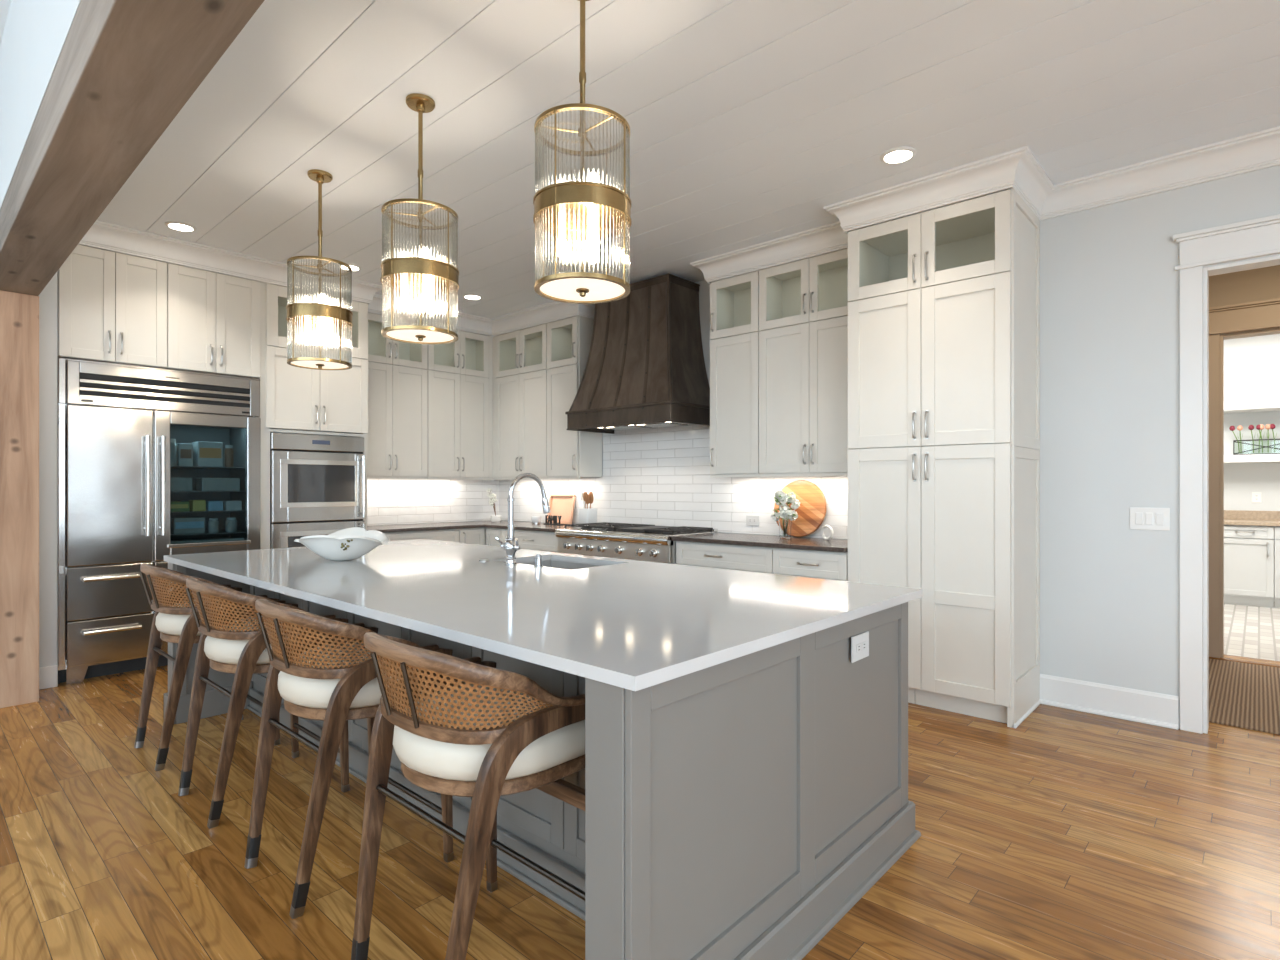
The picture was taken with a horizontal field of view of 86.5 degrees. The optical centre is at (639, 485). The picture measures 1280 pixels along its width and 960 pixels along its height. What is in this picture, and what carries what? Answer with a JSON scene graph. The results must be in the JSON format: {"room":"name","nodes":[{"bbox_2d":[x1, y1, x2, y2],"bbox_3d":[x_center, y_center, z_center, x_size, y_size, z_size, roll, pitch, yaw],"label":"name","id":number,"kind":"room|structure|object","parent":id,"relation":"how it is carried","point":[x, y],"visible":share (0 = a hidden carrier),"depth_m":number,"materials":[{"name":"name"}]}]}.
{"room":"kitchen","nodes":[
{"label":"kitchen","id":0,"kind":"room"},
{"bbox_2d":[0,0,10,43],"bbox_3d":[-2.577,-2.185,-0.528,9.900,0.070,5.150,0,0,42],"label":"ceiling","id":1,"kind":"structure","parent":0,"point":[4,4],"depth_m":3.09,"materials":[{"name":"paint"}]},
{"bbox_2d":[0,0,80,207],"bbox_3d":[-0.570,-1.753,1.156,9.200,0.794,0.238,0,0,42],"label":"wall header","id":2,"kind":"structure","parent":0,"point":[35,33],"depth_m":2.70,"materials":[{"name":"paint"}]},
{"bbox_2d":[39,272,56,667],"bbox_3d":[-4.050,-0.225,4.575,0.620,3.050,0.122,0,0,42],"label":"wall","id":3,"kind":"structure","parent":0,"point":[48,296],"depth_m":4.38,"materials":[{"name":"paint"}]},
{"bbox_2d":[39,665,57,689],"bbox_3d":[-3.816,1.230,4.362,0.013,0.140,0.122,0,0,42],"label":"baseboard","id":4,"kind":"structure","parent":3,"relation":"attached to","point":[48,676],"depth_m":4.37,"materials":[{"name":"white paint"}]},
{"bbox_2d":[57,244,166,368],"bbox_3d":[-3.786,-1.222,4.827,0.642,0.755,0.595,0,0,42],"label":"upper cabinet","id":5,"kind":"object","parent":3,"relation":"attached to","point":[112,306],"visible":0.94,"depth_m":4.62,"materials":[{"name":"paint"}]},
{"bbox_2d":[79,220,594,336],"bbox_3d":[-2.177,-1.672,5.514,1.454,0.154,4.032,0,0,42],"label":"trim","id":6,"kind":"structure","parent":3,"relation":"attached to","point":[102,235],"depth_m":5.44,"materials":[{"name":"white paint"}]},
{"bbox_2d":[372,336,493,525],"bbox_3d":[-2.997,-0.225,6.267,0.100,3.050,4.047,0,0,42],"label":"wall","id":7,"kind":"structure","parent":0,"point":[493,336],"depth_m":7.17,"materials":[{"name":"paint"}]},
{"bbox_2d":[165,263,259,378],"bbox_3d":[-3.380,-1.222,5.273,0.642,0.755,0.609,0,0,42],"label":"upper cabinet","id":8,"kind":"object","parent":7,"relation":"attached to","point":[213,318],"visible":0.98,"depth_m":5.07,"materials":[{"name":"paint"}]},
{"bbox_2d":[367,312,427,478],"bbox_3d":[-2.446,-0.835,6.516,0.354,1.537,0.743,0,0,42],"label":"upper cabinet","id":9,"kind":"object","parent":7,"relation":"attached to","point":[397,436],"visible":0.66,"depth_m":6.48,"materials":[{"name":"paint"}]},
{"bbox_2d":[367,479,498,525],"bbox_3d":[-2.217,0.150,7.042,0.010,0.468,1.829,0,0,42],"label":"tiled wall","id":10,"kind":"structure","parent":7,"relation":"attached to","point":[389,501],"depth_m":7.05,"materials":[{"name":"white tile"}]},
{"bbox_2d":[427,324,492,479],"bbox_3d":[-1.931,-0.835,7.081,0.354,1.537,0.781,0,0,42],"label":"upper cabinet","id":11,"kind":"object","parent":7,"relation":"attached to","point":[460,372],"visible":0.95,"depth_m":6.99,"materials":[{"name":"paint"}]},
{"bbox_2d":[0,658,1279,959],"bbox_3d":[-0.473,1.340,1.783,9.900,0.080,11.400,0,0,42],"label":"floor","id":12,"kind":"structure","parent":0,"point":[1063,833],"depth_m":2.40,"materials":[{"name":"brown wood"}]},
{"bbox_2d":[0,290,38,707],"bbox_3d":[-3.838,0.077,4.133,0.360,2.445,0.242,0,0,42],"label":"column","id":13,"kind":"structure","parent":12,"relation":"on","point":[19,312],"depth_m":4.03,"materials":[{"name":"brown wood"}]},
{"bbox_2d":[0,0,263,295],"bbox_3d":[-0.644,-1.250,1.224,9.000,0.208,0.240,0,0,42],"label":"beam","id":14,"kind":"structure","parent":13,"relation":"on","point":[124,70],"depth_m":2.11,"materials":[{"name":"brown wood"}]},
{"bbox_2d":[57,357,260,684],"bbox_3d":[-3.553,0.233,5.026,0.689,2.135,1.206,0,0,42],"label":"refrigerator","id":15,"kind":"object","parent":12,"relation":"on","point":[116,423],"visible":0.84,"depth_m":4.67,"materials":[{"name":"silver metal"}]},
{"bbox_2d":[170,439,176,465],"bbox_3d":[-3.441,-0.245,4.978,0.089,0.199,0.090,0,0,42],"label":"jar","id":16,"kind":"object","parent":15,"relation":"on","point":[173,446],"visible":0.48,"depth_m":4.96,"materials":[{"name":"glass"}]},
{"bbox_2d":[170,501,189,511],"bbox_3d":[-3.433,0.152,5.029,0.142,0.074,0.145,0,0,42],"label":"pack","id":17,"kind":"object","parent":15,"relation":"on","point":[175,506],"visible":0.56,"depth_m":4.99},
{"bbox_2d":[170,478,191,490],"bbox_3d":[-3.440,-0.013,5.052,0.160,0.099,0.160,0,0,42],"label":"tub","id":18,"kind":"object","parent":15,"relation":"in","point":[176,484],"visible":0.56,"depth_m":5.00,"materials":[{"name":"white plastic"}]},
{"bbox_2d":[177,443,192,465],"bbox_3d":[-3.405,-0.231,5.074,0.122,0.169,0.090,0,0,42],"label":"tub","id":19,"kind":"object","parent":15,"relation":"on","point":[184,451],"visible":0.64,"depth_m":5.03,"materials":[{"name":"plastic"}]},
{"bbox_2d":[170,517,204,533],"bbox_3d":[-3.396,0.294,5.092,0.172,0.119,0.200,0,0,42],"label":"tub","id":20,"kind":"object","parent":15,"relation":"in","point":[178,525],"visible":0.82,"depth_m":5.03,"materials":[{"name":"blue plastic"}]},
{"bbox_2d":[189,500,205,510],"bbox_3d":[-3.336,0.147,5.122,0.120,0.084,0.085,0,0,42],"label":"food box","id":21,"kind":"object","parent":15,"relation":"in","point":[195,505],"visible":0.88,"depth_m":5.08,"materials":[{"name":"green cardboard"}]},
{"bbox_2d":[170,536,243,543],"bbox_3d":[-3.359,0.468,5.194,0.290,0.129,0.520,0,0,42],"label":"shelf","id":22,"kind":"object","parent":15,"relation":"in","point":[223,538],"visible":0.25,"depth_m":5.14,"materials":[{"name":"grey metal"}]},
{"bbox_2d":[192,441,222,466],"bbox_3d":[-3.307,-0.240,5.197,0.162,0.189,0.165,0,0,42],"label":"food box","id":23,"kind":"object","parent":15,"relation":"on","point":[205,454],"visible":0.82,"depth_m":5.14,"materials":[{"name":"white cardboard"}]},
{"bbox_2d":[170,466,245,535],"bbox_3d":[-3.420,0.108,5.238,0.500,0.506,0.613,0,0,42],"label":"shelf","id":24,"kind":"object","parent":15,"relation":"attached to","point":[193,472],"depth_m":5.45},
{"bbox_2d":[208,518,218,532],"bbox_3d":[-3.241,0.299,5.168,0.069,0.109,0.070,0,0,42],"label":"jar","id":25,"kind":"object","parent":15,"relation":"on","point":[213,523],"visible":1,"depth_m":5.14,"materials":[{"name":"grey glass"}]},
{"bbox_2d":[206,501,222,510],"bbox_3d":[-3.263,0.152,5.202,0.120,0.074,0.100,0,0,42],"label":"food box","id":26,"kind":"object","parent":15,"relation":"in","point":[210,505],"visible":0.79,"depth_m":5.16,"materials":[{"name":"blue cardboard"}]},
{"bbox_2d":[196,478,239,490],"bbox_3d":[-3.259,-0.013,5.252,0.160,0.099,0.260,0,0,42],"label":"tub","id":27,"kind":"object","parent":15,"relation":"in","point":[202,484],"visible":1,"depth_m":5.19,"materials":[{"name":"white plastic"}]},
{"bbox_2d":[225,445,233,466],"bbox_3d":[-3.170,-0.231,5.245,0.059,0.169,0.060,0,0,42],"label":"spice jar","id":28,"kind":"object","parent":15,"relation":"on","point":[229,452],"visible":0.96,"depth_m":5.22,"materials":[{"name":"brown glass"}]},
{"bbox_2d":[225,518,236,531],"bbox_3d":[-3.160,0.299,5.256,0.079,0.109,0.080,0,0,42],"label":"jar","id":29,"kind":"object","parent":15,"relation":"on","point":[230,523],"visible":1,"depth_m":5.23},
{"bbox_2d":[223,501,241,510],"bbox_3d":[-3.179,0.152,5.294,0.120,0.074,0.110,0,0,42],"label":"food box","id":30,"kind":"object","parent":15,"relation":"in","point":[227,505],"visible":0.83,"depth_m":5.25,"materials":[{"name":"cardboard"}]},
{"bbox_2d":[134,563,279,770],"bbox_3d":[-2.191,0.842,3.422,0.576,0.924,0.514,0,0,42],"label":"counter stool","id":31,"kind":"object","parent":12,"relation":"on","point":[173,621],"visible":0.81,"depth_m":3.20,"materials":[{"name":"wood"}]},
{"bbox_2d":[155,600,262,635],"bbox_3d":[-2.182,0.654,3.433,0.530,0.116,0.430,0,0,42],"label":"cushion","id":32,"kind":"object","parent":31,"relation":"on","point":[170,622],"depth_m":3.21,"materials":[{"name":"white fabric"}]},
{"bbox_2d":[178,577,348,827],"bbox_3d":[-1.620,0.842,2.903,0.576,0.924,0.514,0,0,42],"label":"counter stool","id":33,"kind":"object","parent":12,"relation":"on","point":[226,645],"visible":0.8,"depth_m":2.69,"materials":[{"name":"wood"}]},
{"bbox_2d":[204,618,335,663],"bbox_3d":[-1.611,0.654,2.913,0.530,0.116,0.430,0,0,42],"label":"cushion","id":34,"kind":"object","parent":33,"relation":"on","point":[220,648],"depth_m":2.69,"materials":[{"name":"white fabric"}]},
{"bbox_2d":[258,282,367,548],"bbox_3d":[-2.882,-0.150,5.821,0.651,2.900,0.864,0,0,42],"label":"tall cabinet","id":35,"kind":"object","parent":12,"relation":"on","point":[293,400],"visible":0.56,"depth_m":5.59,"materials":[{"name":"paint"}]},
{"bbox_2d":[270,432,364,548],"bbox_3d":[-2.815,0.291,5.785,0.598,1.427,0.750,0,0,42],"label":"double wall oven","id":36,"kind":"object","parent":35,"relation":"in","point":[317,482],"visible":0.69,"depth_m":5.59,"materials":[{"name":"silver metal"}]},
{"bbox_2d":[244,599,453,918],"bbox_3d":[-1.028,0.842,2.364,0.576,0.924,0.514,0,0,42],"label":"counter stool","id":37,"kind":"object","parent":12,"relation":"on","point":[336,684],"visible":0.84,"depth_m":2.15,"materials":[{"name":"wood"}]},
{"bbox_2d":[277,641,433,708],"bbox_3d":[-1.018,0.654,2.374,0.530,0.116,0.430,0,0,42],"label":"cushion","id":38,"kind":"object","parent":37,"relation":"on","point":[298,689],"depth_m":2.16,"materials":[{"name":"white fabric"}]},
{"bbox_2d":[384,529,458,542],"bbox_3d":[-2.285,0.859,6.493,0.625,0.883,0.924,0,0,42],"label":"base cabinet","id":39,"kind":"object","parent":12,"relation":"on","point":[450,535],"visible":0.08,"depth_m":6.41,"materials":[{"name":"paint"}]},
{"bbox_2d":[351,632,584,959],"bbox_3d":[-0.443,0.842,1.831,0.576,0.924,0.514,0,0,42],"label":"counter stool","id":40,"kind":"object","parent":12,"relation":"on","point":[498,733],"visible":1,"depth_m":1.64,"materials":[{"name":"brown wood"}]},
{"bbox_2d":[393,684,584,780],"bbox_3d":[-0.433,0.654,1.841,0.530,0.116,0.430,0,0,42],"label":"cushion","id":41,"kind":"object","parent":40,"relation":"on","point":[425,755],"depth_m":1.65,"materials":[{"name":"white fabric"}]},
{"bbox_2d":[458,527,484,544],"bbox_3d":[-1.866,0.859,6.953,0.625,0.883,0.318,0,0,42],"label":"base cabinet","id":42,"kind":"object","parent":12,"relation":"on","point":[467,535],"visible":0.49,"depth_m":6.77,"materials":[{"name":"paint"}]},
{"bbox_2d":[485,527,502,546],"bbox_3d":[-1.482,0.859,7.203,0.848,0.883,0.598,0,0,42],"label":"base cabinet","id":43,"kind":"object","parent":12,"relation":"on","point":[491,534],"visible":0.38,"depth_m":6.80,"materials":[{"name":"paint"}]},
{"bbox_2d":[501,529,558,552],"bbox_3d":[-0.847,0.859,6.603,0.896,0.883,0.630,0,0,42],"label":"base cabinet","id":44,"kind":"object","parent":12,"relation":"on","point":[530,540],"visible":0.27,"depth_m":6.34,"materials":[{"name":"paint"}]},
{"bbox_2d":[367,520,574,532],"bbox_3d":[-1.566,0.401,6.448,1.749,0.030,1.828,0,0,42],"label":"countertop","id":45,"kind":"structure","parent":44,"relation":"on","point":[519,525],"depth_m":6.58,"materials":[{"name":"stone"}]},
{"bbox_2d":[486,488,500,521],"bbox_3d":[-1.584,0.203,7.367,0.143,0.365,0.136,0,0,21],"label":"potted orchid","id":46,"kind":"object","parent":45,"relation":"on","point":[494,518],"visible":1,"depth_m":7.34,"materials":[{"name":"plant"}]},
{"bbox_2d":[531,516,540,523],"bbox_3d":[-1.054,0.348,6.909,0.104,0.076,0.104,0,0,42],"label":"tumbler","id":47,"kind":"object","parent":45,"relation":"on","point":[535,519],"visible":0.99,"depth_m":6.87,"materials":[{"name":"white ceramic"}]},
{"bbox_2d":[543,515,563,524],"bbox_3d":[-0.861,0.339,6.764,0.270,0.092,0.035,0,0,42],"label":"family sign","id":48,"kind":"object","parent":45,"relation":"on","point":[553,518],"visible":1,"depth_m":6.76,"materials":[{"name":"black metal"}]},
{"bbox_2d":[547,494,575,523],"bbox_3d":[-0.807,0.234,6.931,0.375,0.300,0.076,0,0,42],"label":"serving tray","id":49,"kind":"object","parent":45,"relation":"on","point":[562,505],"visible":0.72,"depth_m":6.92,"materials":[{"name":"brown wood"}]},
{"bbox_2d":[578,508,596,525],"bbox_3d":[-0.502,0.300,6.542,0.140,0.172,0.140,0,0,42],"label":"utensil crock","id":50,"kind":"object","parent":45,"relation":"on","point":[589,515],"visible":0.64,"depth_m":6.49,"materials":[{"name":"white ceramic"}]},
{"bbox_2d":[164,562,920,959],"bbox_3d":[-0.800,0.859,3.149,3.583,0.883,1.562,0,0,42],"label":"kitchen island","id":51,"kind":"object","parent":12,"relation":"on","point":[739,808],"visible":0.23,"depth_m":1.85,"materials":[{"name":"grey paint"}]},
{"bbox_2d":[164,539,921,690],"bbox_3d":[-0.793,0.401,3.164,3.566,0.030,1.588,0,0,42],"label":"island countertop","id":52,"kind":"structure","parent":51,"relation":"on","point":[634,625],"depth_m":2.31,"materials":[{"name":"white stone"}]},
{"bbox_2d":[294,527,388,560],"bbox_3d":[-1.544,0.307,3.540,0.477,0.157,0.454,0,0,42],"label":"decorative bowl","id":53,"kind":"object","parent":52,"relation":"on","point":[352,543],"visible":1,"depth_m":3.42,"materials":[{"name":"white ceramic"}]},
{"bbox_2d":[495,473,550,565],"bbox_3d":[-0.567,0.161,3.388,0.178,0.450,0.258,0,0,42],"label":"faucet","id":54,"kind":"object","parent":52,"relation":"on","point":[511,545],"visible":1,"depth_m":3.31,"materials":[{"name":"silver metal"}]},
{"bbox_2d":[533,554,542,567],"bbox_3d":[-0.484,0.354,3.234,0.048,0.062,0.048,0,0,42],"label":"soap dispenser","id":55,"kind":"object","parent":52,"relation":"on","point":[538,562],"visible":1,"depth_m":3.22,"materials":[{"name":"silver metal"}]},
{"bbox_2d":[521,560,602,569],"bbox_3d":[-0.410,0.533,3.487,0.634,0.233,0.419,0,0,42],"label":"sink","id":56,"kind":"object","parent":52,"relation":"in","point":[547,563],"visible":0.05,"depth_m":3.74,"materials":[{"name":"metal"}]},
{"bbox_2d":[851,631,868,662],"bbox_3d":[0.718,0.523,2.211,0.008,0.082,0.124,0,0,42],"label":"power outlet","id":57,"kind":"object","parent":51,"relation":"attached to","point":[859,643],"visible":1,"depth_m":2.20,"materials":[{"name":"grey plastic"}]},
{"bbox_2d":[676,541,773,573],"bbox_3d":[0.771,0.859,5.131,0.866,0.883,0.630,0,0,42],"label":"base cabinet","id":58,"kind":"object","parent":12,"relation":"on","point":[710,555],"visible":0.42,"depth_m":4.89,"materials":[{"name":"paint"}]},
{"bbox_2d":[773,548,847,580],"bbox_3d":[1.291,0.859,4.658,0.536,0.883,0.630,0,0,42],"label":"base cabinet","id":59,"kind":"object","parent":12,"relation":"on","point":[791,562],"visible":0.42,"depth_m":4.44,"materials":[{"name":"paint"}]},
{"bbox_2d":[671,532,847,552],"bbox_3d":[0.969,0.401,4.948,1.403,0.030,0.633,0,0,42],"label":"countertop","id":60,"kind":"structure","parent":59,"relation":"on","point":[802,543],"depth_m":4.82,"materials":[{"name":"stone"}]},
{"bbox_2d":[555,522,717,563],"bbox_3d":[-0.055,0.469,5.838,1.296,0.250,0.690,0,0,42],"label":"rangetop","id":61,"kind":"object","parent":60,"relation":"on","point":[640,542],"visible":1,"depth_m":5.58,"materials":[{"name":"silver metal"}]},
{"bbox_2d":[563,527,717,535],"bbox_3d":[-0.023,0.387,5.873,1.280,0.017,0.585,0,0,42],"label":"grate","id":62,"kind":"object","parent":61,"relation":"on","point":[635,530],"depth_m":5.59,"materials":[{"name":"black metal"}]},
{"bbox_2d":[771,490,799,538],"bbox_3d":[1.071,0.207,5.013,0.192,0.356,0.199,0,0,-12],"label":"flower vase","id":63,"kind":"object","parent":60,"relation":"on","point":[786,513],"visible":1,"depth_m":4.98,"materials":[{"name":"clear glass"}]},
{"bbox_2d":[774,480,826,536],"bbox_3d":[1.200,0.169,5.114,0.432,0.429,0.087,0,0,42],"label":"cutting board","id":64,"kind":"object","parent":60,"relation":"on","point":[811,511],"visible":0.78,"depth_m":5.06,"materials":[{"name":"brown wood"}]},
{"bbox_2d":[821,525,832,539],"bbox_3d":[1.330,0.331,4.834,0.023,0.109,0.116,0,0,-26],"label":"ring ornament","id":65,"kind":"object","parent":60,"relation":"on","point":[824,526],"visible":1,"depth_m":4.82,"materials":[{"name":"white ceramic"}]},
{"bbox_2d":[848,189,1040,727],"bbox_3d":[1.846,-0.148,4.159,0.948,2.903,0.640,0,0,42],"label":"pantry cabinet","id":66,"kind":"object","parent":12,"relation":"on","point":[944,302],"visible":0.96,"depth_m":3.91,"materials":[{"name":"paint"}]},
{"bbox_2d":[1209,659,1279,734],"bbox_3d":[4.045,1.294,4.087,1.720,0.012,1.750,0,0,42],"label":"rug","id":67,"kind":"object","parent":12,"relation":"on","point":[1241,695],"visible":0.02,"depth_m":4.18,"materials":[{"name":"fabric"}]},
{"bbox_2d":[1209,654,1279,666],"bbox_3d":[4.651,1.338,4.961,4.600,0.084,0.200,0,0,42],"label":"threshold","id":68,"kind":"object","parent":12,"relation":"on","point":[1225,657],"depth_m":5.05,"materials":[{"name":"brown wood"}]},
{"bbox_2d":[79,0,1279,318],"bbox_3d":[0.570,-1.780,2.929,9.900,0.060,4.380,0,0,42],"label":"ceiling","id":69,"kind":"structure","parent":0,"point":[746,119],"depth_m":3.19,"materials":[{"name":"paint"}]},
{"bbox_2d":[165,221,196,231],"bbox_3d":[-3.093,-1.744,4.580,0.180,0.010,0.180,0,0,42],"label":"recessed light","id":70,"kind":"object","parent":69,"relation":"in","point":[175,225],"visible":1,"depth_m":4.57,"materials":[{"name":"white plastic"}]},
{"bbox_2d":[286,169,352,369],"bbox_3d":[-1.797,-1.204,3.820,0.340,1.091,0.340,0,0,-45],"label":"pendant light","id":71,"kind":"object","parent":69,"relation":"hanging from","point":[322,316],"visible":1,"depth_m":3.80,"materials":[{"name":"gold metal"}]},
{"bbox_2d":[291,360,347,368],"bbox_3d":[-1.797,-0.686,3.820,0.298,0.005,0.298,0,0,42],"label":"diffuser","id":72,"kind":"object","parent":71,"relation":"attached to","point":[308,364],"depth_m":3.81,"materials":[{"name":"white glass"}]},
{"bbox_2d":[337,263,361,270],"bbox_3d":[-2.320,-1.744,5.429,0.180,0.010,0.180,0,0,42],"label":"recessed light","id":73,"kind":"object","parent":69,"relation":"in","point":[354,267],"visible":0.79,"depth_m":5.43,"materials":[{"name":"white"}]},
{"bbox_2d":[381,93,458,344],"bbox_3d":[-0.998,-1.204,3.093,0.340,1.091,0.340,0,0,0],"label":"pendant light","id":74,"kind":"object","parent":69,"relation":"hanging from","point":[426,276],"visible":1,"depth_m":3.07,"materials":[{"name":"gold metal"}]},
{"bbox_2d":[386,329,453,341],"bbox_3d":[-0.998,-0.686,3.093,0.298,0.005,0.298,0,0,42],"label":"diffuser","id":75,"kind":"object","parent":74,"relation":"attached to","point":[401,335],"depth_m":3.08,"materials":[{"name":"white glass"}]},
{"bbox_2d":[463,294,482,299],"bbox_3d":[-1.546,-1.744,6.279,0.180,0.010,0.180,0,0,42],"label":"recessed light","id":76,"kind":"object","parent":69,"relation":"in","point":[466,296],"visible":1,"depth_m":6.26,"materials":[{"name":"white"}]},
{"bbox_2d":[533,0,630,303],"bbox_3d":[-0.200,-1.204,2.366,0.340,1.091,0.340,0,0,-45],"label":"pendant light","id":77,"kind":"object","parent":69,"relation":"hanging from","point":[591,210],"visible":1,"depth_m":2.34,"materials":[{"name":"gold metal"}]},
{"bbox_2d":[540,278,624,300],"bbox_3d":[-0.200,-0.686,2.366,0.298,0.005,0.298,0,0,42],"label":"diffuser","id":78,"kind":"object","parent":77,"relation":"attached to","point":[556,289],"depth_m":2.36,"materials":[{"name":"white glass"}]},
{"bbox_2d":[880,147,915,163],"bbox_3d":[1.365,-1.744,3.595,0.180,0.010,0.180,0,0,42],"label":"recessed light","id":79,"kind":"object","parent":69,"relation":"in","point":[897,155],"visible":1,"depth_m":3.59,"materials":[{"name":"white plastic"}]},
{"bbox_2d":[507,165,1279,728],"bbox_3d":[2.023,-0.225,4.514,9.885,3.050,0.120,0,0,42],"label":"wall","id":80,"kind":"structure","parent":0,"point":[1110,282],"depth_m":3.84,"materials":[{"name":"paint"}]},
{"bbox_2d":[493,323,546,479],"bbox_3d":[-1.155,-0.835,7.072,0.907,1.537,0.349,0,0,42],"label":"upper cabinet","id":81,"kind":"object","parent":80,"relation":"attached to","point":[519,356],"visible":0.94,"depth_m":6.99,"materials":[{"name":"paint"}]},
{"bbox_2d":[547,315,601,478],"bbox_3d":[-0.650,-0.835,6.613,0.454,1.537,0.349,0,0,42],"label":"upper cabinet","id":82,"kind":"object","parent":80,"relation":"attached to","point":[570,454],"visible":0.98,"depth_m":6.51,"materials":[{"name":"paint"}]},
{"bbox_2d":[565,273,709,433],"bbox_3d":[-0.013,-1.107,5.868,1.224,1.218,0.595,0,0,42],"label":"range hood","id":83,"kind":"object","parent":80,"relation":"attached to","point":[645,368],"visible":0.94,"depth_m":5.65,"materials":[{"name":"brown wood"}]},
{"bbox_2d":[499,425,847,538],"bbox_3d":[0.055,-0.158,6.217,4.459,1.084,0.010,0,0,42],"label":"tiled wall","id":84,"kind":"structure","parent":80,"relation":"attached to","point":[653,476],"depth_m":6.02,"materials":[{"name":"white tile"}]},
{"bbox_2d":[746,515,758,525],"bbox_3d":[0.900,0.276,5.435,0.122,0.080,0.008,0,0,42],"label":"power outlet","id":85,"kind":"object","parent":84,"relation":"attached to","point":[750,520],"visible":1,"depth_m":5.43,"materials":[{"name":"grey plastic"}]},
{"bbox_2d":[710,270,759,477],"bbox_3d":[0.806,-0.835,5.287,0.448,1.537,0.349,0,0,42],"label":"upper cabinet","id":86,"kind":"object","parent":80,"relation":"attached to","point":[734,301],"visible":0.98,"depth_m":5.21,"materials":[{"name":"paint"}]},
{"bbox_2d":[759,248,848,476],"bbox_3d":[1.278,-0.835,4.858,0.824,1.537,0.349,0,0,42],"label":"upper cabinet","id":87,"kind":"object","parent":80,"relation":"attached to","point":[803,304],"visible":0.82,"depth_m":4.82,"materials":[{"name":"paint"}]},
{"bbox_2d":[690,126,1279,283],"bbox_3d":[2.847,-1.672,3.199,6.495,0.154,0.714,0,0,42],"label":"trim","id":88,"kind":"structure","parent":80,"relation":"attached to","point":[1019,170],"depth_m":3.83,"materials":[{"name":"white paint"}]},
{"bbox_2d":[1039,674,1178,729],"bbox_3d":[2.636,1.214,3.854,0.654,0.171,0.029,0,0,42],"label":"baseboard","id":89,"kind":"structure","parent":80,"relation":"attached to","point":[1152,708],"depth_m":3.83,"materials":[{"name":"white paint"}]},
{"bbox_2d":[1130,507,1169,530],"bbox_3d":[2.791,0.180,3.726,0.176,0.122,0.010,0,0,42],"label":"light switch","id":90,"kind":"object","parent":80,"relation":"attached to","point":[1140,518],"visible":1,"depth_m":3.72,"materials":[{"name":"white plastic"}]},
{"bbox_2d":[1173,214,1279,733],"bbox_3d":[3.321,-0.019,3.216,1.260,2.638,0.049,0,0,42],"label":"door frame","id":91,"kind":"structure","parent":80,"relation":"in","point":[1259,237],"depth_m":3.58,"materials":[{"name":"white paint"}]},
{"bbox_2d":[1209,265,1279,334],"bbox_3d":[4.658,-0.225,4.969,4.600,3.050,0.120,0,0,42],"label":"wall","id":92,"kind":"structure","parent":0,"point":[1258,284],"depth_m":5.04,"materials":[{"name":"paint"}]},
{"bbox_2d":[1209,298,1279,657],"bbox_3d":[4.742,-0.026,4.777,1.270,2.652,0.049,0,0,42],"label":"door frame","id":93,"kind":"structure","parent":92,"relation":"in","point":[1261,314],"depth_m":5.13,"materials":[{"name":"paint"}]},
{"bbox_2d":[1224,411,1279,510],"bbox_3d":[7.377,-0.225,7.510,5.200,3.050,0.120,0,0,42],"label":"wall","id":94,"kind":"structure","parent":0,"point":[1240,479],"depth_m":7.78,"materials":[{"name":"paint"}]},
{"bbox_2d":[1224,334,1279,413],"bbox_3d":[7.106,-1.262,7.435,2.100,0.835,0.346,0,0,42],"label":"upper cabinet","id":95,"kind":"object","parent":94,"relation":"attached to","point":[1251,364],"visible":0.62,"depth_m":7.52,"materials":[{"name":"white paint"}]},
{"bbox_2d":[1224,454,1279,462],"bbox_3d":[7.123,-0.307,7.454,2.100,0.085,0.295,0,0,42],"label":"wall shelf","id":96,"kind":"object","parent":94,"relation":"attached to","point":[1254,458],"visible":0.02,"depth_m":7.56,"materials":[{"name":"white paint"}]},
{"bbox_2d":[1233,439,1279,454],"bbox_3d":[6.964,-0.435,7.562,0.549,0.168,0.128,0,0,42],"label":"planter","id":97,"kind":"object","parent":96,"relation":"on","point":[1234,441],"visible":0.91,"depth_m":7.63,"materials":[{"name":"glass"}]},
{"bbox_2d":[1252,492,1260,502],"bbox_3d":[7.023,0.130,7.744,0.080,0.120,0.008,0,0,42],"label":"power outlet","id":98,"kind":"object","parent":94,"relation":"attached to","point":[1256,496],"visible":1,"depth_m":7.74,"materials":[{"name":"white plastic"}]},
{"bbox_2d":[1224,603,1279,660],"bbox_3d":[6.220,1.340,6.238,5.200,0.080,3.800,0,0,42],"label":"floor","id":99,"kind":"structure","parent":0,"point":[1249,631],"depth_m":6.08,"materials":[{"name":"tile"}]},
{"bbox_2d":[1224,525,1273,607],"bbox_3d":[6.738,0.864,7.571,0.461,0.873,0.632,0,0,42],"label":"base cabinet","id":100,"kind":"object","parent":99,"relation":"on","point":[1248,549],"visible":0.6,"depth_m":7.35,"materials":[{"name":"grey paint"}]},
{"bbox_2d":[1274,526,1279,607],"bbox_3d":[7.081,0.864,7.258,0.458,0.873,0.632,0,0,42],"label":"base cabinet","id":101,"kind":"object","parent":99,"relation":"on","point":[1276,528],"visible":0.98,"depth_m":7.19,"materials":[{"name":"grey paint"}]},
{"bbox_2d":[1224,510,1279,525],"bbox_3d":[7.012,0.352,7.332,2.100,0.144,0.625,0,0,42],"label":"countertop","id":102,"kind":"structure","parent":101,"relation":"on","point":[1231,517],"depth_m":7.66,"materials":[{"name":"beige stone"}]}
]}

